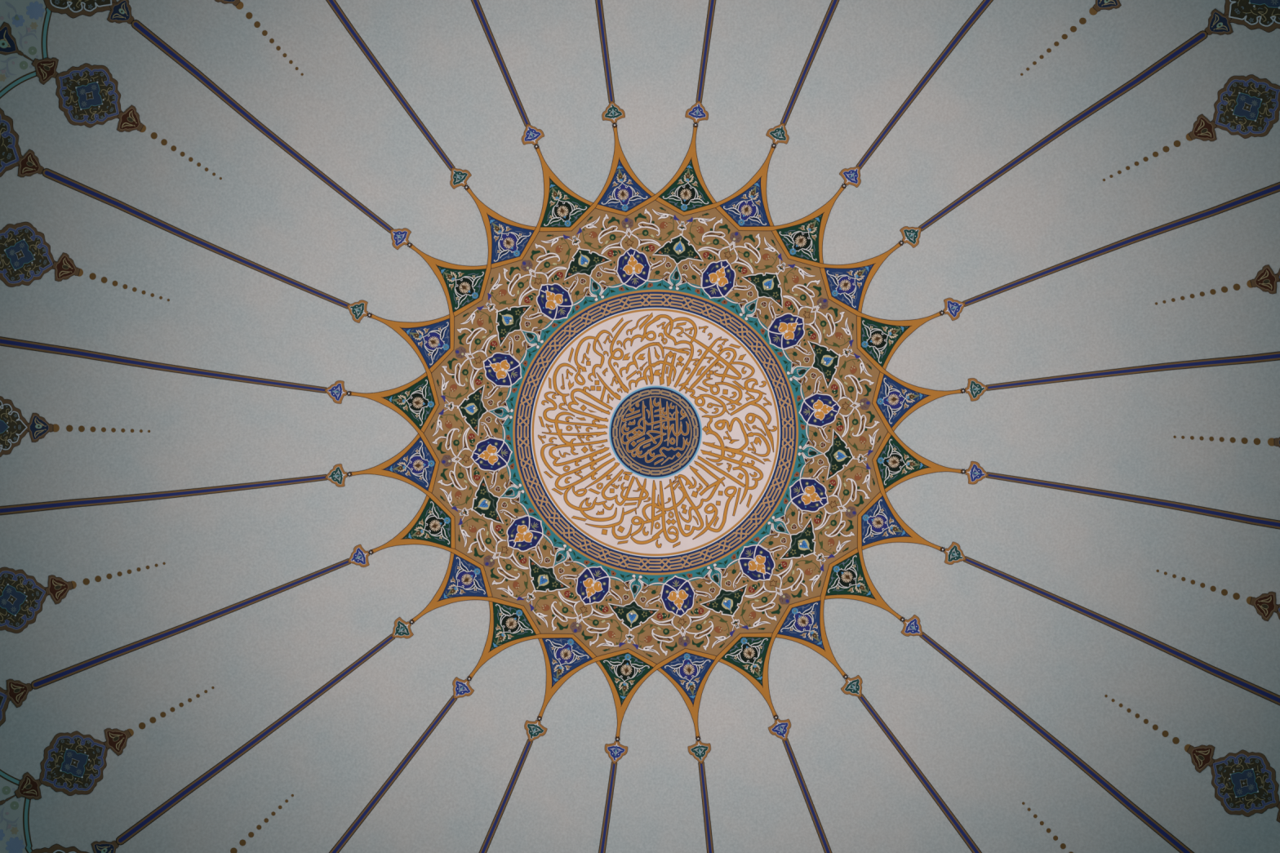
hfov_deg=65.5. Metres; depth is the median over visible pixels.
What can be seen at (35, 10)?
flower
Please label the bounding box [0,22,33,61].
large palmette
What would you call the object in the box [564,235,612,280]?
medallion
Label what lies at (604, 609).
flower
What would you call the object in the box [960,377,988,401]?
finial
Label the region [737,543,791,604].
medallion
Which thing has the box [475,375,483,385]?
flower
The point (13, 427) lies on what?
medallion
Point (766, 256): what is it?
flower
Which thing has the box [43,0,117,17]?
medallion
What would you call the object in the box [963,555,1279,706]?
spoke
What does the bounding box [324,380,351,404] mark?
finial
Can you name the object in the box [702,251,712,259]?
flower
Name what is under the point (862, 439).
flower
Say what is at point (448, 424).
flower
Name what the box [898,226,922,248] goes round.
finial
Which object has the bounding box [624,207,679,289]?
arabesque spray
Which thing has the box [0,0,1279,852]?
ceiling
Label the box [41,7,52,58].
arch
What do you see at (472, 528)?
flower
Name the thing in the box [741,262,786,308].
medallion
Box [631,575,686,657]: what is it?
arabesque spray
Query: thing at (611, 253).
flower
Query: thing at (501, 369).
medallion
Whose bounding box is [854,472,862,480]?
flower
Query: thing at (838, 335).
flower
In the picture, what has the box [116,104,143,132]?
palmette
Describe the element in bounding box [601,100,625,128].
finial
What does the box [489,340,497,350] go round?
flower
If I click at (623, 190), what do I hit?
decorative star point
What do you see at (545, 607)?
flower
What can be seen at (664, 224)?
flower
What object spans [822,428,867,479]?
medallion
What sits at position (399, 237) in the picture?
finial
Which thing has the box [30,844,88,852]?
medallion
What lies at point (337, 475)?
finial
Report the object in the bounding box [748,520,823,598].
arabesque spray
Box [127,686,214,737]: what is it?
string
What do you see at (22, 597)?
medallion
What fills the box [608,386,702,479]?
disc
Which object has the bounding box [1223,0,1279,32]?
medallion
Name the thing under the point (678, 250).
medallion
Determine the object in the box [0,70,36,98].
arch
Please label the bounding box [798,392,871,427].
medallion
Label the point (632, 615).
medallion
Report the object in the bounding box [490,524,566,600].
arabesque spray
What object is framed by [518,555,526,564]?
flower
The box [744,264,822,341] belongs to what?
arabesque spray
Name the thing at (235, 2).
palmette
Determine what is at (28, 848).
arch
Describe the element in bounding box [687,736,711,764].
finial
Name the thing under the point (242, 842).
string
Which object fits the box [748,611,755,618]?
flower
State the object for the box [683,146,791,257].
decorative star point
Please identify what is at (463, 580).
decorative star point
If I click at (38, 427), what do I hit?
palmette
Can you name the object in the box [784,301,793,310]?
flower
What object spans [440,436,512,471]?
medallion
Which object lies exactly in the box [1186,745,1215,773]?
palmette
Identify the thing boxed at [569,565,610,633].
medallion
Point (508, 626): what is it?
decorative star point
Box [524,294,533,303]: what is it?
flower
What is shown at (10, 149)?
medallion
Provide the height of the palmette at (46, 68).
0.224 m
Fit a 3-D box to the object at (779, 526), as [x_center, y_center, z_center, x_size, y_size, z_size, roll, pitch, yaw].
[1.941,1.393,13.691,0.311,0.085,0.215,37,-90,0]
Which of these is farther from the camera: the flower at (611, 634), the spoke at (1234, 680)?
the flower at (611, 634)
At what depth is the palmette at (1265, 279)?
10.50 m
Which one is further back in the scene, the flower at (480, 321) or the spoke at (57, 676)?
the flower at (480, 321)
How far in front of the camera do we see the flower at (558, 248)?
13.49 m
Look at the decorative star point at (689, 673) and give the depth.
13.30 m
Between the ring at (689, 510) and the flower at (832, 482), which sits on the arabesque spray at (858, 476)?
the flower at (832, 482)
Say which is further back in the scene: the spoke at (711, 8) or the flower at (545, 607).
the flower at (545, 607)
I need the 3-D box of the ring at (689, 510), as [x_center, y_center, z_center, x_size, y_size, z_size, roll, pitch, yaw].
[0.216,0.081,13.903,3.466,0.191,3.466,11,-90,0]
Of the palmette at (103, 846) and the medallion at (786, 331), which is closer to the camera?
the palmette at (103, 846)
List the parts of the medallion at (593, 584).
stem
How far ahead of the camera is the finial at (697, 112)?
12.83 m
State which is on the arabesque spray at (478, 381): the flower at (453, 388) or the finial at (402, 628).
the flower at (453, 388)
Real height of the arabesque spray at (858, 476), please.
0.346 m
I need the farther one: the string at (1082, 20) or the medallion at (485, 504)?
the medallion at (485, 504)
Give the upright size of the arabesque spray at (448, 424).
0.348 m
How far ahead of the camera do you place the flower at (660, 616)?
13.59 m
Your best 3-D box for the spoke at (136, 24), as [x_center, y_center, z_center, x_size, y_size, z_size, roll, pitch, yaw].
[-4.176,-3.303,11.460,2.596,2.635,0.108,39,-90,0]
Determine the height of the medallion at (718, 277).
0.303 m
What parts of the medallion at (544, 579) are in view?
crown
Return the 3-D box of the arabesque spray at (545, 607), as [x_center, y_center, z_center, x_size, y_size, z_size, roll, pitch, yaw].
[-0.976,2.288,13.572,0.732,0.347,1.070,36,-90,0]
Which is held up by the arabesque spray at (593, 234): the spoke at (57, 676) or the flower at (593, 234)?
the flower at (593, 234)
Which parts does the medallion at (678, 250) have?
crown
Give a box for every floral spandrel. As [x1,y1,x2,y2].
[0,0,45,90]
[0,777,26,852]
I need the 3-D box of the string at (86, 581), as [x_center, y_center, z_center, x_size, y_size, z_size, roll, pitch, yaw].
[-5.775,1.651,11.034,0.660,0.812,0.088,-9,-90,0]
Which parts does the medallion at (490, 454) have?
stem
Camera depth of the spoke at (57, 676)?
11.33 m
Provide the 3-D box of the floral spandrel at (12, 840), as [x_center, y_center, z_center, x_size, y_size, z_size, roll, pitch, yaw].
[-6.168,3.621,9.232,0.385,0.872,1.470,-29,-90,0]
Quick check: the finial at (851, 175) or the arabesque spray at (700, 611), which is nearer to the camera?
the finial at (851, 175)
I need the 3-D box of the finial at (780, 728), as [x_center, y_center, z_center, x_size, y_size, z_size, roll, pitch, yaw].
[1.808,3.876,12.838,0.260,0.171,0.265,25,-90,0]
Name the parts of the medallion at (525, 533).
stem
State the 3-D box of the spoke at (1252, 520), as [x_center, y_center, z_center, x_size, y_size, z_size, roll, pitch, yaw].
[5.734,0.844,11.412,2.669,2.744,0.110,11,-90,0]
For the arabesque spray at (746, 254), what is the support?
attached to the ceiling
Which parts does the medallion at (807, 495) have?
stem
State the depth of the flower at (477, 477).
13.59 m
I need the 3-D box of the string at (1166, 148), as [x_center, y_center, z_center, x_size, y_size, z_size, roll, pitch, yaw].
[5.608,-2.980,11.027,0.660,0.811,0.088,-23,-90,0]
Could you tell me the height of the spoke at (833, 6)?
2.654 m
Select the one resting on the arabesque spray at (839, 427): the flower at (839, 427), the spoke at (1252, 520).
the flower at (839, 427)
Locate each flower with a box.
[0,829,4,840]
[5,836,25,852]
[12,13,25,27]
[26,0,44,19]
[444,420,452,428]
[449,384,457,391]
[454,490,462,498]
[467,433,475,444]
[469,525,476,533]
[473,470,480,480]
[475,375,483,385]
[476,318,483,326]
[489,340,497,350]
[495,524,503,533]
[498,288,506,296]
[512,581,519,589]
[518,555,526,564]
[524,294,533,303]
[542,604,550,611]
[553,271,563,279]
[555,245,562,253]
[564,591,573,598]
[589,231,597,238]
[598,604,608,613]
[607,249,617,257]
[607,631,615,638]
[644,244,654,252]
[644,635,652,643]
[657,613,666,620]
[659,221,667,228]
[664,247,670,253]
[693,607,703,614]
[696,226,704,233]
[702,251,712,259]
[714,626,722,633]
[737,266,747,274]
[748,584,757,592]
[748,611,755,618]
[761,253,770,260]
[777,561,786,569]
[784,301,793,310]
[791,275,799,283]
[804,568,812,575]
[808,330,816,339]
[813,514,821,524]
[827,537,834,546]
[828,479,835,489]
[831,384,838,394]
[835,332,842,339]
[835,421,843,431]
[849,365,857,373]
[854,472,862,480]
[859,435,866,444]
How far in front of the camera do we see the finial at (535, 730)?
12.84 m
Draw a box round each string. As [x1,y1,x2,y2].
[53,423,150,432]
[70,562,165,589]
[78,268,169,301]
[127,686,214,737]
[140,124,222,179]
[230,794,293,852]
[235,1,303,75]
[1020,7,1097,75]
[1022,802,1073,852]
[1102,133,1192,181]
[1104,694,1191,751]
[1155,280,1252,305]
[1155,569,1253,604]
[1173,435,1274,446]
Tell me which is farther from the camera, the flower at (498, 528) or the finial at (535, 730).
the flower at (498, 528)
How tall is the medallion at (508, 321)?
0.198 m
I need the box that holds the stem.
[0,795,15,804]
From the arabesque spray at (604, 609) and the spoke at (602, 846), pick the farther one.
the arabesque spray at (604, 609)
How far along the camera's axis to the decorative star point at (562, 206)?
13.30 m
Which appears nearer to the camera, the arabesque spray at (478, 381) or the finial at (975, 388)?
the finial at (975, 388)
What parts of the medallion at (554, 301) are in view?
stem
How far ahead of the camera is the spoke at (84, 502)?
11.39 m
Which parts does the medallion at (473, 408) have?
crown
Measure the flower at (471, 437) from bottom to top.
0.032 m
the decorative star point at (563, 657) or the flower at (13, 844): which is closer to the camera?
the flower at (13, 844)
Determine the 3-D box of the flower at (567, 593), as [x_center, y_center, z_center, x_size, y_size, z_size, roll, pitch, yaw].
[-0.969,2.292,13.591,0.135,0.032,0.100,0,-90,0]
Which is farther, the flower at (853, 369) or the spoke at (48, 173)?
the flower at (853, 369)
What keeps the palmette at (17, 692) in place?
attached to the ceiling
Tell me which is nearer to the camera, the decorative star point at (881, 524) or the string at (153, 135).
the string at (153, 135)
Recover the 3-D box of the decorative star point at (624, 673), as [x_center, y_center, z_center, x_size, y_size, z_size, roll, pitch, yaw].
[-0.150,3.425,13.169,1.547,0.521,1.259,0,-90,0]
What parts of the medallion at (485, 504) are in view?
crown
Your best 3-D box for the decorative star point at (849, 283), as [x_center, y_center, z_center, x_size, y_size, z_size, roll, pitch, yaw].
[2.697,-1.725,13.167,1.413,0.524,1.348,0,-90,0]
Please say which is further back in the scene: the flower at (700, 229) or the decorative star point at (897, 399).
the flower at (700, 229)
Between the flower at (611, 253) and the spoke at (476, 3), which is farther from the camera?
the flower at (611, 253)
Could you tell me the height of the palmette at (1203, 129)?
0.232 m
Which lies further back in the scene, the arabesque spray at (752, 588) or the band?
the band
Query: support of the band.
attached to the ceiling
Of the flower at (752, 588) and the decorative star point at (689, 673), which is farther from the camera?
the flower at (752, 588)
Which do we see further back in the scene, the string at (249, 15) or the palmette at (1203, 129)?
the string at (249, 15)
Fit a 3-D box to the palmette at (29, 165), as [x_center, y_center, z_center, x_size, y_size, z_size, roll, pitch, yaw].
[-6.138,-2.629,10.021,0.131,0.226,0.296,22,-90,0]
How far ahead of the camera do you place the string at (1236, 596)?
10.90 m
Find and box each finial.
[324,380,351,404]
[324,463,352,487]
[346,299,372,323]
[347,544,373,567]
[390,227,412,249]
[391,617,414,639]
[449,167,471,190]
[452,675,474,699]
[521,123,544,149]
[524,715,546,742]
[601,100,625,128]
[604,736,627,764]
[684,100,708,127]
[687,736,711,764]
[765,122,789,148]
[768,715,791,742]
[839,165,861,188]
[840,674,862,697]
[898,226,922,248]
[899,614,923,636]
[938,297,965,320]
[939,542,966,564]
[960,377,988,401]
[960,461,988,484]
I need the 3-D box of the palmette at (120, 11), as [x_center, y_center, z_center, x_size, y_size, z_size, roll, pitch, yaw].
[-5.222,-4.170,10.031,0.131,0.226,0.296,37,-90,0]
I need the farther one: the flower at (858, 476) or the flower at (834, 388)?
the flower at (834, 388)
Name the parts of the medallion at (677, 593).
stem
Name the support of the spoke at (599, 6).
attached to the ceiling
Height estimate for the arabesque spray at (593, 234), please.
0.349 m
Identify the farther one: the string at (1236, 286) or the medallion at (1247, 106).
the string at (1236, 286)
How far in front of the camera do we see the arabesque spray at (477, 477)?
13.54 m
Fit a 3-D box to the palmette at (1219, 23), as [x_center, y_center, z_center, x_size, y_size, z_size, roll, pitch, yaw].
[5.797,-4.030,9.982,0.128,0.226,0.298,-38,-90,0]
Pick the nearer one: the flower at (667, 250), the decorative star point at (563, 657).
the decorative star point at (563, 657)
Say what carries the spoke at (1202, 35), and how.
attached to the ceiling
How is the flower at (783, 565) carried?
on the arabesque spray at (783, 565)
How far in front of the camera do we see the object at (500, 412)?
13.70 m
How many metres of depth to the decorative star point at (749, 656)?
13.30 m
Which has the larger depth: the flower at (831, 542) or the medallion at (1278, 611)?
the flower at (831, 542)
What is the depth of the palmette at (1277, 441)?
10.58 m
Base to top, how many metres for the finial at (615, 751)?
0.170 m
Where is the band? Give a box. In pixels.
[512,289,798,575]
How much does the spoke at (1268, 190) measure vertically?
2.708 m
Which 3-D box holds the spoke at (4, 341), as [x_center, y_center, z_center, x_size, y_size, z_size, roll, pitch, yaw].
[-5.286,-0.658,11.448,2.613,2.661,0.109,9,-90,0]
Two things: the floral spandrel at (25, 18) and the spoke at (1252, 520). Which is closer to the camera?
the floral spandrel at (25, 18)
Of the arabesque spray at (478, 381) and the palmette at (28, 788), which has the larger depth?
the arabesque spray at (478, 381)
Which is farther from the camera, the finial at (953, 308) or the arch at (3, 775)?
the finial at (953, 308)
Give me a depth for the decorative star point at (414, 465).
13.30 m
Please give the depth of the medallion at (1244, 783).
10.06 m
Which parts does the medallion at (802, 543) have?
crown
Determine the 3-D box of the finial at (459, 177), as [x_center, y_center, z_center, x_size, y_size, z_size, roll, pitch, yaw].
[-2.312,-3.196,12.830,0.274,0.166,0.260,0,-90,0]
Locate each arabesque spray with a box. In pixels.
[431,408,512,463]
[436,352,519,412]
[437,455,521,511]
[456,306,539,373]
[457,489,538,559]
[487,266,564,343]
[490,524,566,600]
[528,234,598,315]
[528,548,596,631]
[576,213,632,298]
[576,567,635,651]
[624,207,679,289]
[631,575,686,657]
[675,213,735,297]
[679,565,735,650]
[712,550,782,630]
[714,232,782,316]
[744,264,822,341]
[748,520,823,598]
[771,490,855,559]
[772,305,853,374]
[789,353,875,409]
[791,452,875,511]
[798,402,880,456]
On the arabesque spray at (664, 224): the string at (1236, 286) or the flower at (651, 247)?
the flower at (651, 247)
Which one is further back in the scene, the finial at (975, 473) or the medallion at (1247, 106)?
the finial at (975, 473)
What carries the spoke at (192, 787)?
attached to the ceiling
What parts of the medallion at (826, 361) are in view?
crown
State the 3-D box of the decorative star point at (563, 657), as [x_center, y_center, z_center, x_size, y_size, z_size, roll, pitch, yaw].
[-1.081,3.245,13.168,1.563,0.522,1.170,22,-90,0]
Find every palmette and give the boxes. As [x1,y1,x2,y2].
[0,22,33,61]
[4,679,32,707]
[13,772,41,799]
[16,149,44,177]
[25,413,53,442]
[31,57,58,84]
[44,574,73,604]
[52,252,79,281]
[91,840,119,852]
[103,728,131,755]
[106,0,134,24]
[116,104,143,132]
[214,0,240,6]
[1092,0,1121,12]
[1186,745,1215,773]
[1188,113,1217,141]
[1204,8,1233,35]
[1249,264,1279,293]
[1249,591,1279,621]
[1274,437,1279,447]
[1275,801,1279,822]
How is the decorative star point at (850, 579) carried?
attached to the ceiling
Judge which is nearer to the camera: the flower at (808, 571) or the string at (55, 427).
the string at (55, 427)
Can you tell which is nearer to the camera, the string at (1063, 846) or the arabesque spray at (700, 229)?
the string at (1063, 846)
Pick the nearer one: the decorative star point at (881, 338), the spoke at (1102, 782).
the spoke at (1102, 782)
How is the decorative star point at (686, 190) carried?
attached to the ceiling
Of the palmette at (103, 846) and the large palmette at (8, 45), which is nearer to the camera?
the large palmette at (8, 45)
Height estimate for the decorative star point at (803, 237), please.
0.525 m
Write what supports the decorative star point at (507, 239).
attached to the ceiling
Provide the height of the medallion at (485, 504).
0.197 m
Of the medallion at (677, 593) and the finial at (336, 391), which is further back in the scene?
the medallion at (677, 593)
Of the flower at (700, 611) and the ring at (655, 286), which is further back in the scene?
the ring at (655, 286)
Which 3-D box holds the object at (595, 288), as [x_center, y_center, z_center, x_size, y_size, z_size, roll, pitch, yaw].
[-0.623,-1.920,13.691,0.215,0.086,0.313,-23,-90,0]
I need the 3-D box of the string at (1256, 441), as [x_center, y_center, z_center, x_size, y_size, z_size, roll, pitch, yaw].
[6.440,0.130,10.997,0.657,0.816,0.088,7,-90,0]
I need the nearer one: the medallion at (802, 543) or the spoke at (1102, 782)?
the spoke at (1102, 782)
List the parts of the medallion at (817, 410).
stem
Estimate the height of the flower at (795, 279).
0.034 m
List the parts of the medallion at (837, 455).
crown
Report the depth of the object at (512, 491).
13.70 m
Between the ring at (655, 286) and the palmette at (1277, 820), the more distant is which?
the ring at (655, 286)
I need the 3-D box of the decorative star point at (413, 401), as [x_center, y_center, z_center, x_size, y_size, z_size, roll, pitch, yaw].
[-3.138,-0.286,13.164,1.267,0.527,1.549,0,-90,0]
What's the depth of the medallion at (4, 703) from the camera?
9.82 m
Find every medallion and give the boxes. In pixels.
[0,107,22,177]
[0,221,57,287]
[0,395,29,457]
[0,567,48,633]
[0,687,10,726]
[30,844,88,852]
[39,730,109,795]
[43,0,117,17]
[55,62,122,128]
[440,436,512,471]
[444,384,488,435]
[454,346,522,387]
[458,476,504,524]
[484,514,544,567]
[485,302,532,346]
[520,260,573,320]
[525,555,570,602]
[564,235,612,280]
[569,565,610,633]
[607,599,659,644]
[616,217,650,289]
[652,220,703,265]
[660,574,695,647]
[699,583,747,629]
[700,231,742,298]
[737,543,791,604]
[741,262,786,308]
[766,297,827,350]
[779,518,826,562]
[789,477,856,518]
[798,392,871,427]
[807,340,853,388]
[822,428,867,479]
[1208,749,1279,817]
[1210,74,1279,138]
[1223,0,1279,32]
[1275,604,1279,619]
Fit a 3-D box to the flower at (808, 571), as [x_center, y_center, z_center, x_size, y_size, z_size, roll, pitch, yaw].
[2.286,1.971,13.488,0.104,0.034,0.089,0,-90,0]
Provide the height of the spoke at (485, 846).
2.752 m
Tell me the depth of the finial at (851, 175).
12.84 m
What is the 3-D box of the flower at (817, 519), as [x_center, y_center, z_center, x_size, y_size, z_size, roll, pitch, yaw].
[2.427,1.264,13.592,0.100,0.032,0.134,0,-90,0]
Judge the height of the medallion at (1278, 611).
0.757 m
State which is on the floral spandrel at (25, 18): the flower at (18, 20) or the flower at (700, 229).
the flower at (18, 20)
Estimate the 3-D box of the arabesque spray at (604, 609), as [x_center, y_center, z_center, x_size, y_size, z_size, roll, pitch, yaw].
[-0.485,2.489,13.573,0.732,0.346,1.068,8,-90,0]
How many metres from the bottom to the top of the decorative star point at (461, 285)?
0.527 m
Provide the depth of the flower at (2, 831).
9.36 m
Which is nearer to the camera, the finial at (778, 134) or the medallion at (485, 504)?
the finial at (778, 134)
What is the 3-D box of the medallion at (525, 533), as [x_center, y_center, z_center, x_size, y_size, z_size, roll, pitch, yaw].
[-1.688,1.615,13.589,0.470,0.302,0.908,37,-90,0]
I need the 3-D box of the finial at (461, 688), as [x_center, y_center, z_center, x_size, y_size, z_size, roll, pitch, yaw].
[-2.279,3.367,12.835,0.276,0.170,0.260,0,-90,0]
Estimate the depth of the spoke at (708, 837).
12.44 m
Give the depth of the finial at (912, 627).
12.84 m
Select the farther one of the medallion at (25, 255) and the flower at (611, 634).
the flower at (611, 634)
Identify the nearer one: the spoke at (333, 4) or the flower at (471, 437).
the spoke at (333, 4)
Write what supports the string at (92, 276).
attached to the ceiling
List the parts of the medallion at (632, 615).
crown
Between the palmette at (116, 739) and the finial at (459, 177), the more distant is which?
the finial at (459, 177)
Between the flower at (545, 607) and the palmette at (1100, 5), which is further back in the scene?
the flower at (545, 607)
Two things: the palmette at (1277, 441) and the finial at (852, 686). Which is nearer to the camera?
the palmette at (1277, 441)
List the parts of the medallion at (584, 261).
crown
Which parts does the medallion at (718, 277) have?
stem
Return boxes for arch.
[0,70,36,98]
[0,768,20,786]
[22,798,32,852]
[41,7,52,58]
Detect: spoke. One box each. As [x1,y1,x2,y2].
[0,336,326,393]
[0,474,327,515]
[31,558,351,689]
[41,168,350,309]
[115,633,395,845]
[131,19,393,233]
[325,0,455,171]
[328,695,457,852]
[471,0,530,126]
[479,739,533,852]
[595,0,614,103]
[598,761,617,852]
[695,0,715,102]
[697,761,714,852]
[780,0,839,125]
[782,737,831,852]
[856,0,993,168]
[857,693,982,852]
[918,30,1208,231]
[919,631,1194,852]
[962,182,1279,306]
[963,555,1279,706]
[986,351,1279,391]
[986,471,1279,529]
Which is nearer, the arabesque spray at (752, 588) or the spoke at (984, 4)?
the spoke at (984, 4)
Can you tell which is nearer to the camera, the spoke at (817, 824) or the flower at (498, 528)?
the spoke at (817, 824)
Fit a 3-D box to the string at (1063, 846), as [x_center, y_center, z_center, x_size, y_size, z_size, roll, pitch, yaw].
[4.540,4.478,11.079,0.071,0.597,0.493,-38,-90,0]
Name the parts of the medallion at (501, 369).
stem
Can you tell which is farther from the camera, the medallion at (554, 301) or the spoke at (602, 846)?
the medallion at (554, 301)
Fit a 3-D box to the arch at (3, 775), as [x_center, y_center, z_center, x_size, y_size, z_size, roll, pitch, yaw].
[-6.400,2.710,9.590,0.176,0.268,1.761,-21,-90,0]
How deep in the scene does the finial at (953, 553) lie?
12.84 m
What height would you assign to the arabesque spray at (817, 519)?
0.346 m
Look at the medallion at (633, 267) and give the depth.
13.65 m
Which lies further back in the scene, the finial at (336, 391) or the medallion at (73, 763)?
the finial at (336, 391)
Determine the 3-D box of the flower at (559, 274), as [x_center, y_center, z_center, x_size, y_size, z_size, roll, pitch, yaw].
[-1.113,-2.055,13.590,0.126,0.032,0.111,0,-90,0]
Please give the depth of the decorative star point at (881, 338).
13.30 m
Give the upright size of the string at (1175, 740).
0.820 m
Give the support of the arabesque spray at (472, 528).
attached to the ceiling
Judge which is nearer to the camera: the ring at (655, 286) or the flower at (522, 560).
the flower at (522, 560)
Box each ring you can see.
[502,279,808,585]
[530,307,780,557]
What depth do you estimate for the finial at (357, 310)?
12.83 m
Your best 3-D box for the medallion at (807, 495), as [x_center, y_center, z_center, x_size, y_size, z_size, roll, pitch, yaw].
[2.496,0.960,13.590,0.906,0.301,0.470,7,-90,0]
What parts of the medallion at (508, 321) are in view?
crown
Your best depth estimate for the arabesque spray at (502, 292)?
13.53 m
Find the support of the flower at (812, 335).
on the arabesque spray at (812, 335)
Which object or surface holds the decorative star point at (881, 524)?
attached to the ceiling
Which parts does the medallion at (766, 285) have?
crown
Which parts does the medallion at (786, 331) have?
stem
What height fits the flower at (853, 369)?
0.034 m
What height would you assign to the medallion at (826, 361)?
0.197 m
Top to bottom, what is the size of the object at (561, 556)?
0.086 m
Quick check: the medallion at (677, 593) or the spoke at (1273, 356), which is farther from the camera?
the medallion at (677, 593)
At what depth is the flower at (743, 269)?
13.59 m
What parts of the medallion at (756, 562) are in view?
stem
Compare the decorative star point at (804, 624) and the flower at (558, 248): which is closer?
the decorative star point at (804, 624)
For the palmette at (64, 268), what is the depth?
10.56 m
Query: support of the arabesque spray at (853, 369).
attached to the ceiling
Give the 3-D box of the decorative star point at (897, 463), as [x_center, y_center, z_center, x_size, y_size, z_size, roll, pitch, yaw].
[3.562,0.445,13.169,1.262,0.522,1.547,0,-90,0]
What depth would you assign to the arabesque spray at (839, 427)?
13.54 m
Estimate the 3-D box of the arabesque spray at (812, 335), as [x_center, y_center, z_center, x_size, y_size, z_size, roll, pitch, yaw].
[2.351,-1.237,13.572,1.072,0.348,0.733,-24,-90,0]
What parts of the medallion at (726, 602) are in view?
crown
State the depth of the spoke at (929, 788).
12.02 m
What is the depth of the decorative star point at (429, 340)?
13.30 m
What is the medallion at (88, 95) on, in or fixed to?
attached to the ceiling
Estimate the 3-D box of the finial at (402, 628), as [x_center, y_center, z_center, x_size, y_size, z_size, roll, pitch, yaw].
[-3.057,2.599,12.834,0.265,0.169,0.273,0,-90,0]
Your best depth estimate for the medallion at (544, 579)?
13.59 m
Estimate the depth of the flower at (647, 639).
13.49 m
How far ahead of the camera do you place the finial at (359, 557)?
12.84 m
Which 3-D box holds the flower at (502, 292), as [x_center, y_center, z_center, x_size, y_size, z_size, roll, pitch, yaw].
[-1.858,-1.814,13.486,0.104,0.034,0.090,0,-90,0]
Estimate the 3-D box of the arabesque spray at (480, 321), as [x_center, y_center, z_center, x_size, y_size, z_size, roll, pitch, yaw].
[-1.994,-1.112,13.571,1.075,0.349,0.733,36,-90,0]
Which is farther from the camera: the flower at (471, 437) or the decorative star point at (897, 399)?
the flower at (471, 437)
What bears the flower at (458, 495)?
on the arabesque spray at (477, 477)
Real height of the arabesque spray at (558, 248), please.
0.349 m
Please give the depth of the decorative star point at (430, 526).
13.30 m
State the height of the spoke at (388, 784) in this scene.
2.736 m
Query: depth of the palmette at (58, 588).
10.53 m
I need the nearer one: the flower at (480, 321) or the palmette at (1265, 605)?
the palmette at (1265, 605)
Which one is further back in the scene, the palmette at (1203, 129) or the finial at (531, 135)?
the finial at (531, 135)
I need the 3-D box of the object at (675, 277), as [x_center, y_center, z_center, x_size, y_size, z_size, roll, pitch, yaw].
[0.471,-2.067,13.691,0.213,0.086,0.319,0,-90,0]
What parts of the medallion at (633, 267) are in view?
stem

